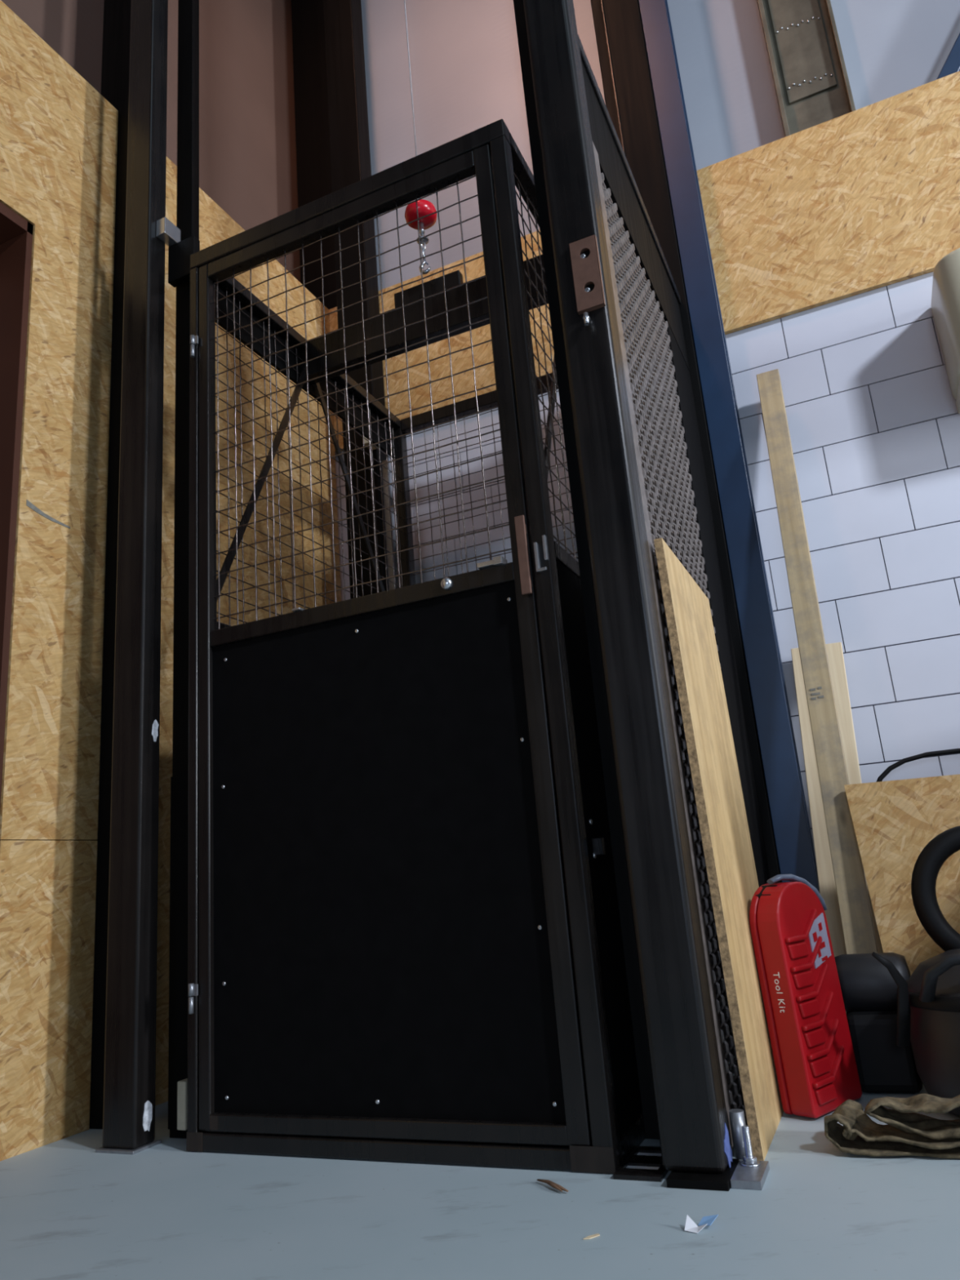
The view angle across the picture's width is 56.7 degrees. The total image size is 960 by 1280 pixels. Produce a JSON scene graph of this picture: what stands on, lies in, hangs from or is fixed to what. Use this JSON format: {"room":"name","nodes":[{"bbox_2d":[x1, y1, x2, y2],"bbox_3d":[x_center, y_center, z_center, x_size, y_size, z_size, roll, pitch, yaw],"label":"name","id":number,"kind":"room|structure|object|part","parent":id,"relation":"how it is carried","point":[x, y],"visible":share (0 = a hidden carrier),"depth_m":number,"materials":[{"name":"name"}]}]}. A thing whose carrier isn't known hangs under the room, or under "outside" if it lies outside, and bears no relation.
{"room":"workshop","nodes":[
{"label":"workshop","id":0,"kind":"room"},
{"bbox_2d":[0,0,300,840],"bbox_3d":[-1.847,-2.056,1.914,0.120,6.200,5.050,-11,-16,22],"label":"wall","id":1,"kind":"structure","parent":0,"point":[248,167],"depth_m":3.75,"materials":[{"name":"pink paint"}]},
{"bbox_2d":[0,201,33,807],"bbox_3d":[-1.397,-0.106,1.645,0.210,2.232,1.029,-11,-16,22],"label":"trim","id":2,"kind":"structure","parent":1,"relation":"attached to","point":[15,232],"depth_m":2.22,"materials":[{"name":"brown wood"}]},
{"bbox_2d":[0,0,341,1161],"bbox_3d":[-1.357,-0.430,1.625,0.020,2.840,3.995,-11,-16,22],"label":"lining","id":3,"kind":"object","parent":1,"relation":"attached to","point":[59,134],"visible":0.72,"depth_m":2.31,"materials":[{"name":"beige wood"}]},
{"bbox_2d":[26,499,70,528],"bbox_3d":[-1.074,-0.313,2.216,0.001,0.033,0.130,-11,-16,22],"label":"scuff mark","id":4,"kind":"object","parent":3,"relation":"attached to","point":[28,504],"visible":1,"depth_m":2.20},
{"bbox_2d":[404,0,417,155],"bbox_3d":[-0.246,-1.631,2.603,0.095,0.565,0.007,-11,-16,22],"label":"cable","id":5,"kind":"object","parent":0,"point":[404,0],"depth_m":2.72,"materials":[{"name":"metal"}]},
{"bbox_2d":[404,197,436,274],"bbox_3d":[-0.201,-1.119,2.472,0.095,0.307,0.207,-11,-16,22],"label":"hook","id":6,"kind":"object","parent":5,"relation":"hanging from","point":[425,207],"depth_m":2.57,"materials":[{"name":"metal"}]},
{"bbox_2d":[416,235,428,245],"bbox_3d":[-0.166,-1.156,2.573,0.036,0.007,0.036,-11,-16,22],"label":"washer","id":7,"kind":"object","parent":6,"relation":"in","point":[424,241],"depth_m":2.57,"materials":[{"name":"metal"}]},
{"bbox_2d":[0,1033,959,1279],"bbox_3d":[0.675,0.270,-0.881,8.200,0.120,7.100,-11,-16,22],"label":"floor","id":8,"kind":"structure","parent":0,"point":[69,1211],"depth_m":1.29,"materials":[{"name":"grey paint"}]},
{"bbox_2d":[74,0,131,1128],"bbox_3d":[-1.123,-1.776,2.807,0.145,6.000,0.053,-11,-16,22],"label":"steel column","id":9,"kind":"structure","parent":8,"relation":"on","point":[117,13],"depth_m":2.37,"materials":[{"name":"black metal"}]},
{"bbox_2d":[95,0,199,1154],"bbox_3d":[-0.924,-1.849,2.592,0.185,6.000,0.100,-11,-16,22],"label":"post","id":10,"kind":"object","parent":8,"relation":"on","point":[131,1014],"visible":0.96,"depth_m":2.10,"materials":[{"name":"black metal"}]},
{"bbox_3d":[-0.724,1.043,1.831,0.102,0.006,0.078,-11,-16,22],"label":"plate","id":11,"kind":"part","parent":10,"relation":"part of","materials":[{"name":"metal"}]},
{"bbox_3d":[-0.966,-1.848,2.597,0.089,5.994,0.061,-11,-16,22],"label":"post","id":12,"kind":"part","parent":10,"relation":"part of","materials":[{"name":"black metal"}]},
{"bbox_3d":[-0.794,-1.015,2.385,0.088,0.115,0.025,-11,-16,22],"label":"tie plate","id":13,"kind":"part","parent":10,"relation":"part of","materials":[{"name":"metal"}]},
{"bbox_2d":[168,0,199,1138],"bbox_3d":[-0.864,-1.838,2.655,0.059,6.000,0.065,-11,-16,22],"label":"rail","id":14,"kind":"object","parent":8,"relation":"on","point":[188,95],"visible":0.61,"depth_m":2.19,"materials":[{"name":"metal"}]},
{"bbox_2d":[323,0,395,599],"bbox_3d":[-0.513,-1.602,3.654,0.145,6.000,0.095,-11,-16,22],"label":"post","id":15,"kind":"object","parent":8,"relation":"on","point":[347,102],"visible":0.18,"depth_m":3.63,"materials":[{"name":"metal"}]},
{"bbox_2d":[362,436,395,590],"bbox_3d":[-0.312,0.226,3.076,0.050,2.150,0.100,-11,-16,22],"label":"rail","id":16,"kind":"object","parent":8,"relation":"on","point":[384,471],"visible":0.23,"depth_m":3.29,"materials":[{"name":"metal"}]},
{"bbox_3d":[-0.278,0.296,3.095,0.026,2.020,0.010,-11,-16,22],"label":"rail","id":17,"kind":"part","parent":16,"relation":"part of","materials":[{"name":"metal"}]},
{"bbox_2d":[177,119,725,1173],"bbox_3d":[-0.065,0.012,2.350,0.952,2.150,1.093,-11,-16,22],"label":"cage","id":18,"kind":"object","parent":8,"relation":"on","point":[405,943],"visible":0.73,"depth_m":1.77,"materials":[{"name":"black metal"}]},
{"bbox_3d":[-0.646,0.033,2.040,0.024,2.045,0.040,-11,-16,22],"label":"post","id":19,"kind":"part","parent":18,"relation":"part of","materials":[{"name":"black metal"}]},
{"bbox_3d":[-0.430,0.074,2.514,0.040,0.035,0.997,-11,-16,22],"label":"rail","id":20,"kind":"part","parent":18,"relation":"part of","materials":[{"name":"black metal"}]},
{"bbox_3d":[-0.516,-0.804,2.753,0.010,0.112,0.997,-11,-16,22],"label":"plate","id":21,"kind":"part","parent":18,"relation":"part of","materials":[{"name":"metal"}]},
{"bbox_3d":[-0.510,-0.877,2.767,0.040,0.032,0.997,-11,-16,22],"label":"rail","id":22,"kind":"part","parent":18,"relation":"part of","materials":[{"name":"black metal"}]},
{"bbox_3d":[-0.306,-0.535,2.015,0.749,0.935,0.005,-11,-16,22],"label":"door","id":23,"kind":"part","parent":18,"relation":"part of","materials":[{"name":"metal"}]},
{"bbox_3d":[-0.229,0.414,1.758,0.749,0.961,0.004,-11,-16,22],"label":"panel","id":24,"kind":"part","parent":18,"relation":"part of","materials":[{"name":"black metal"}]},
{"bbox_3d":[-0.265,-0.059,1.882,0.817,2.009,0.030,-11,-16,22],"label":"door","id":25,"kind":"part","parent":18,"relation":"part of","materials":[{"name":"black metal"}]},
{"bbox_3d":[-0.180,0.926,1.622,0.822,0.032,0.040,-11,-16,22],"label":"sill","id":26,"kind":"part","parent":18,"relation":"part of","materials":[{"name":"black metal"}]},
{"bbox_3d":[-0.213,0.219,2.964,0.040,2.090,0.040,-11,-16,22],"label":"post","id":27,"kind":"part","parent":18,"relation":"part of","materials":[{"name":"black metal"}]},
{"bbox_3d":[0.087,-0.841,3.065,0.803,0.045,0.040,-11,-16,22],"label":"rail","id":28,"kind":"part","parent":18,"relation":"part of","materials":[{"name":"black metal"}]},
{"bbox_3d":[0.085,-0.163,1.717,0.020,0.160,0.016,-11,-16,22],"label":"handle","id":29,"kind":"part","parent":18,"relation":"part of","materials":[{"name":"brown metal"}]},
{"bbox_3d":[0.255,-1.025,2.446,0.040,0.035,0.997,-11,-16,22],"label":"rail","id":30,"kind":"part","parent":18,"relation":"part of","materials":[{"name":"black metal"}]},
{"bbox_3d":[0.128,-0.118,1.715,0.036,2.045,0.040,-11,-16,22],"label":"post","id":31,"kind":"part","parent":18,"relation":"part of","materials":[{"name":"black metal"}]},
{"bbox_3d":[0.335,-0.076,2.193,0.040,0.035,0.997,-11,-16,22],"label":"rail","id":32,"kind":"part","parent":18,"relation":"part of","materials":[{"name":"black metal"}]},
{"bbox_3d":[0.389,0.435,2.052,0.008,1.030,0.997,-11,-16,22],"label":"panel","id":33,"kind":"part","parent":18,"relation":"part of","materials":[{"name":"black metal"}]},
{"bbox_3d":[0.421,0.952,1.920,0.040,0.040,0.997,-11,-16,22],"label":"rail","id":34,"kind":"part","parent":18,"relation":"part of","materials":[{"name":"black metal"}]},
{"bbox_3d":[0.552,0.070,2.643,0.040,2.090,0.040,-11,-16,22],"label":"post","id":35,"kind":"part","parent":18,"relation":"part of","materials":[{"name":"black metal"}]},
{"bbox_2d":[537,1178,568,1191],"bbox_3d":[0.113,0.853,1.394,0.011,0.006,0.077,4,-17,-31],"label":"bark splinter","id":36,"kind":"object","parent":8,"relation":"on","point":[550,1183],"visible":1,"depth_m":1.39,"materials":[{"name":"brown wood"}]},
{"bbox_2d":[583,1233,599,1239],"bbox_3d":[0.150,0.802,1.196,0.026,0.001,0.007,4,-17,-30],"label":"cheese shaving","id":37,"kind":"object","parent":8,"relation":"on","point":[590,1237],"visible":1,"depth_m":1.20,"materials":[{"name":"food"}]},
{"bbox_2d":[613,1146,668,1182],"bbox_3d":[0.277,0.860,1.462,0.077,0.007,0.148,-11,-16,22],"label":"channel","id":38,"kind":"object","parent":8,"relation":"on","point":[644,1163],"visible":0.76,"depth_m":1.44,"materials":[{"name":"black metal"}]},
{"bbox_2d":[513,0,659,1139],"bbox_3d":[0.067,-2.034,2.275,0.042,5.968,0.053,-11,-16,22],"label":"rail","id":39,"kind":"object","parent":38,"relation":"on","point":[633,974],"visible":0.42,"depth_m":1.72,"materials":[{"name":"metal"}]},
{"bbox_2d":[523,0,769,1191],"bbox_3d":[0.126,-2.054,2.156,0.152,6.000,0.131,-11,-16,22],"label":"post","id":40,"kind":"object","parent":8,"relation":"on","point":[694,1134],"visible":1,"depth_m":1.58,"materials":[{"name":"black metal"}]},
{"bbox_3d":[0.212,-0.727,1.767,0.056,0.160,0.010,-11,-16,22],"label":"lock plate","id":41,"kind":"part","parent":40,"relation":"part of","materials":[{"name":"brown metal"}]},
{"bbox_2d":[577,35,769,1148],"bbox_3d":[0.525,-0.163,2.213,0.030,2.282,1.094,-11,-16,22],"label":"screen","id":42,"kind":"object","parent":40,"relation":"attached to","point":[646,296],"visible":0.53,"depth_m":2.18,"materials":[{"name":"metal"}]},
{"bbox_3d":[0.434,-1.247,2.501,0.030,0.032,1.094,-11,-16,22],"label":"rail","id":43,"kind":"part","parent":42,"relation":"part of","materials":[{"name":"black metal"}]},
{"bbox_3d":[0.444,-1.111,2.466,0.018,0.250,1.090,-11,-16,22],"label":"plate","id":44,"kind":"part","parent":42,"relation":"part of","materials":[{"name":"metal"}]},
{"bbox_3d":[0.349,0.831,1.387,0.093,0.012,0.112,-11,-16,22],"label":"plate","id":45,"kind":"part","parent":40,"relation":"part of","materials":[{"name":"metal"}]},
{"bbox_3d":[0.421,0.794,1.397,0.010,0.054,0.010,-11,-16,22],"label":"anchor rod","id":46,"kind":"part","parent":40,"relation":"part of","materials":[{"name":"metal"}]},
{"bbox_2d":[740,1160,759,1167],"bbox_3d":[0.423,0.819,1.391,0.030,0.002,0.030,-11,-16,22],"label":"washer","id":47,"kind":"object","parent":40,"relation":"in","point":[744,1163],"depth_m":1.38,"materials":[{"name":"metal"}]},
{"bbox_2d":[590,0,782,883],"bbox_3d":[0.573,-1.805,3.232,0.174,6.000,0.100,-11,-16,22],"label":"post","id":48,"kind":"object","parent":8,"relation":"on","point":[627,83],"visible":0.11,"depth_m":3.13,"materials":[{"name":"metal"}]},
{"bbox_2d":[684,1214,718,1233],"bbox_3d":[0.297,0.782,1.194,0.042,0.015,0.031,-11,-16,22],"label":"paper scrap","id":49,"kind":"object","parent":8,"relation":"on","point":[691,1226],"visible":1,"depth_m":1.20,"materials":[{"name":"white paper"}]},
{"bbox_2d":[653,537,783,1160],"bbox_3d":[0.499,0.373,1.798,0.036,1.082,0.493,-11,-16,22],"label":"wooden board","id":50,"kind":"object","parent":8,"relation":"on","point":[733,882],"visible":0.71,"depth_m":1.68,"materials":[{"name":"beige wood"}]},
{"bbox_2d":[638,0,819,892],"bbox_3d":[0.697,-1.829,3.183,0.093,6.000,0.094,-11,-16,22],"label":"steel column","id":51,"kind":"structure","parent":8,"relation":"on","point":[780,757],"depth_m":2.80,"materials":[{"name":"metal"}]},
{"bbox_2d":[749,874,862,1118],"bbox_3d":[0.637,0.683,1.754,0.190,0.430,0.085,9,-20,-41],"label":"tool case","id":52,"kind":"object","parent":8,"relation":"on","point":[816,1070],"visible":1,"depth_m":1.71,"materials":[{"name":"red plastic"}]},
{"bbox_3d":[0.646,0.517,1.814,0.140,0.080,0.024,2,-16,-25],"label":"handle","id":53,"kind":"part","parent":52,"relation":"part of","materials":[{"name":"grey plastic"}]},
{"bbox_2d":[812,921,827,961],"bbox_3d":[0.679,0.604,1.777,0.040,0.073,0.003,8,-20,-40],"label":"print","id":54,"kind":"object","parent":52,"relation":"attached to","point":[820,935],"depth_m":1.78,"materials":[{"name":"white paper"}]},
{"bbox_2d":[755,368,878,954],"bbox_3d":[0.912,0.056,2.425,0.070,1.964,0.446,-12,-16,25],"label":"wooden plank","id":55,"kind":"object","parent":8,"relation":"on","point":[859,935],"visible":0.76,"depth_m":2.38,"materials":[{"name":"beige wood"}]},
{"bbox_2d":[791,642,883,1013],"bbox_3d":[0.984,0.514,2.432,0.143,1.074,0.268,-14,-18,32],"label":"board","id":56,"kind":"object","parent":8,"relation":"on","point":[827,886],"visible":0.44,"depth_m":2.49,"materials":[{"name":"brown wood"}]},
{"bbox_2d":[834,952,922,1093],"bbox_3d":[0.825,0.783,1.837,0.150,0.258,0.140,-11,-16,22],"label":"motor housing","id":57,"kind":"object","parent":8,"relation":"on","point":[868,990],"visible":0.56,"depth_m":1.78,"materials":[{"name":"black plastic"}]},
{"bbox_2d":[823,1093,959,1158],"bbox_3d":[0.722,0.774,1.432,0.318,0.084,0.122,-11,-16,22],"label":"folded cloth","id":58,"kind":"object","parent":8,"relation":"on","point":[907,1132],"visible":1,"depth_m":1.43,"materials":[{"name":"fabric"}]},
{"bbox_2d":[844,773,959,974],"bbox_3d":[1.220,0.587,1.933,0.705,0.631,0.197,-11,-16,22],"label":"chipboard offcut","id":59,"kind":"object","parent":8,"relation":"on","point":[893,821],"visible":0.6,"depth_m":2.10,"materials":[{"name":"beige wood"}]},
{"bbox_2d":[871,826,959,1115],"bbox_3d":[0.975,0.594,1.653,0.443,0.504,0.344,-11,-16,22],"label":"vacuum cleaner","id":60,"kind":"object","parent":8,"relation":"on","point":[928,1002],"visible":0.99,"depth_m":1.62,"materials":[{"name":"grey plastic"}]},
{"bbox_2d":[906,948,959,1115],"bbox_3d":[0.950,0.710,1.632,0.304,0.275,0.304,-11,-16,22],"label":"tub","id":61,"kind":"object","parent":60,"relation":"in","point":[933,989],"depth_m":1.58,"materials":[{"name":"grey plastic"}]},
{"bbox_3d":[0.835,0.588,1.549,0.145,0.084,0.045,-14,-17,31],"label":"carry handle","id":62,"kind":"part","parent":60,"relation":"part of","materials":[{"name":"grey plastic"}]},
{"bbox_2d":[334,271,959,1022],"bbox_3d":[2.318,-0.254,2.228,6.600,2.215,0.132,-11,-16,22],"label":"wall","id":63,"kind":"structure","parent":0,"point":[873,417],"depth_m":2.74,"materials":[{"name":"white brick"}]},
{"bbox_2d":[291,0,337,418],"bbox_3d":[-0.707,-2.589,4.176,0.305,3.800,0.135,-11,-16,22],"label":"steel column","id":64,"kind":"structure","parent":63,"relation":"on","point":[310,88],"depth_m":4.07,"materials":[{"name":"brown metal"}]},
{"bbox_2d":[328,71,959,451],"bbox_3d":[2.279,-1.643,2.473,6.364,0.657,0.020,-11,-16,22],"label":"lining","id":65,"kind":"object","parent":63,"relation":"attached to","point":[867,198],"visible":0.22,"depth_m":2.95,"materials":[{"name":"beige wood"}]},
{"bbox_2d":[930,248,959,413],"bbox_3d":[1.563,-0.923,2.500,0.460,0.385,0.270,-11,-16,22],"label":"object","id":66,"kind":"structure","parent":63,"relation":"attached to","point":[945,295],"depth_m":2.52,"materials":[{"name":"beige ceramic"}]},
{"bbox_2d":[360,0,959,290],"bbox_3d":[2.126,-3.158,3.123,6.600,4.100,0.070,-11,-16,22],"label":"wall","id":67,"kind":"structure","parent":0,"point":[466,77],"depth_m":3.77,"materials":[{"name":"white paint"}]},
{"bbox_2d":[756,0,855,137],"bbox_3d":[1.129,-2.765,3.409,0.234,2.150,0.075,-11,-16,22],"label":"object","id":68,"kind":"object","parent":67,"relation":"attached to","point":[812,86],"visible":0.84,"depth_m":3.24,"materials":[{"name":"metal"}]},
{"bbox_2d":[936,32,959,79],"bbox_3d":[1.774,-2.300,2.962,0.723,1.028,0.060,-11,-16,22],"label":"diagonal brace","id":69,"kind":"object","parent":67,"relation":"attached to","point":[952,64],"visible":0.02,"depth_m":2.94,"materials":[{"name":"blue paint"}]},
{"bbox_3d":[1.493,0.416,1.762,0.100,0.820,1.050,-11,-16,22],"label":"wall","id":70,"kind":"structure","parent":0,"visible":0},
{"bbox_2d":[875,748,959,782],"bbox_3d":[1.377,0.355,2.366,0.641,0.156,0.056,-12,-17,26],"label":"cable","id":71,"kind":"object","parent":70,"relation":"attached to","point":[890,768],"visible":0.8,"depth_m":2.46,"materials":[{"name":"plastic"}]}
]}

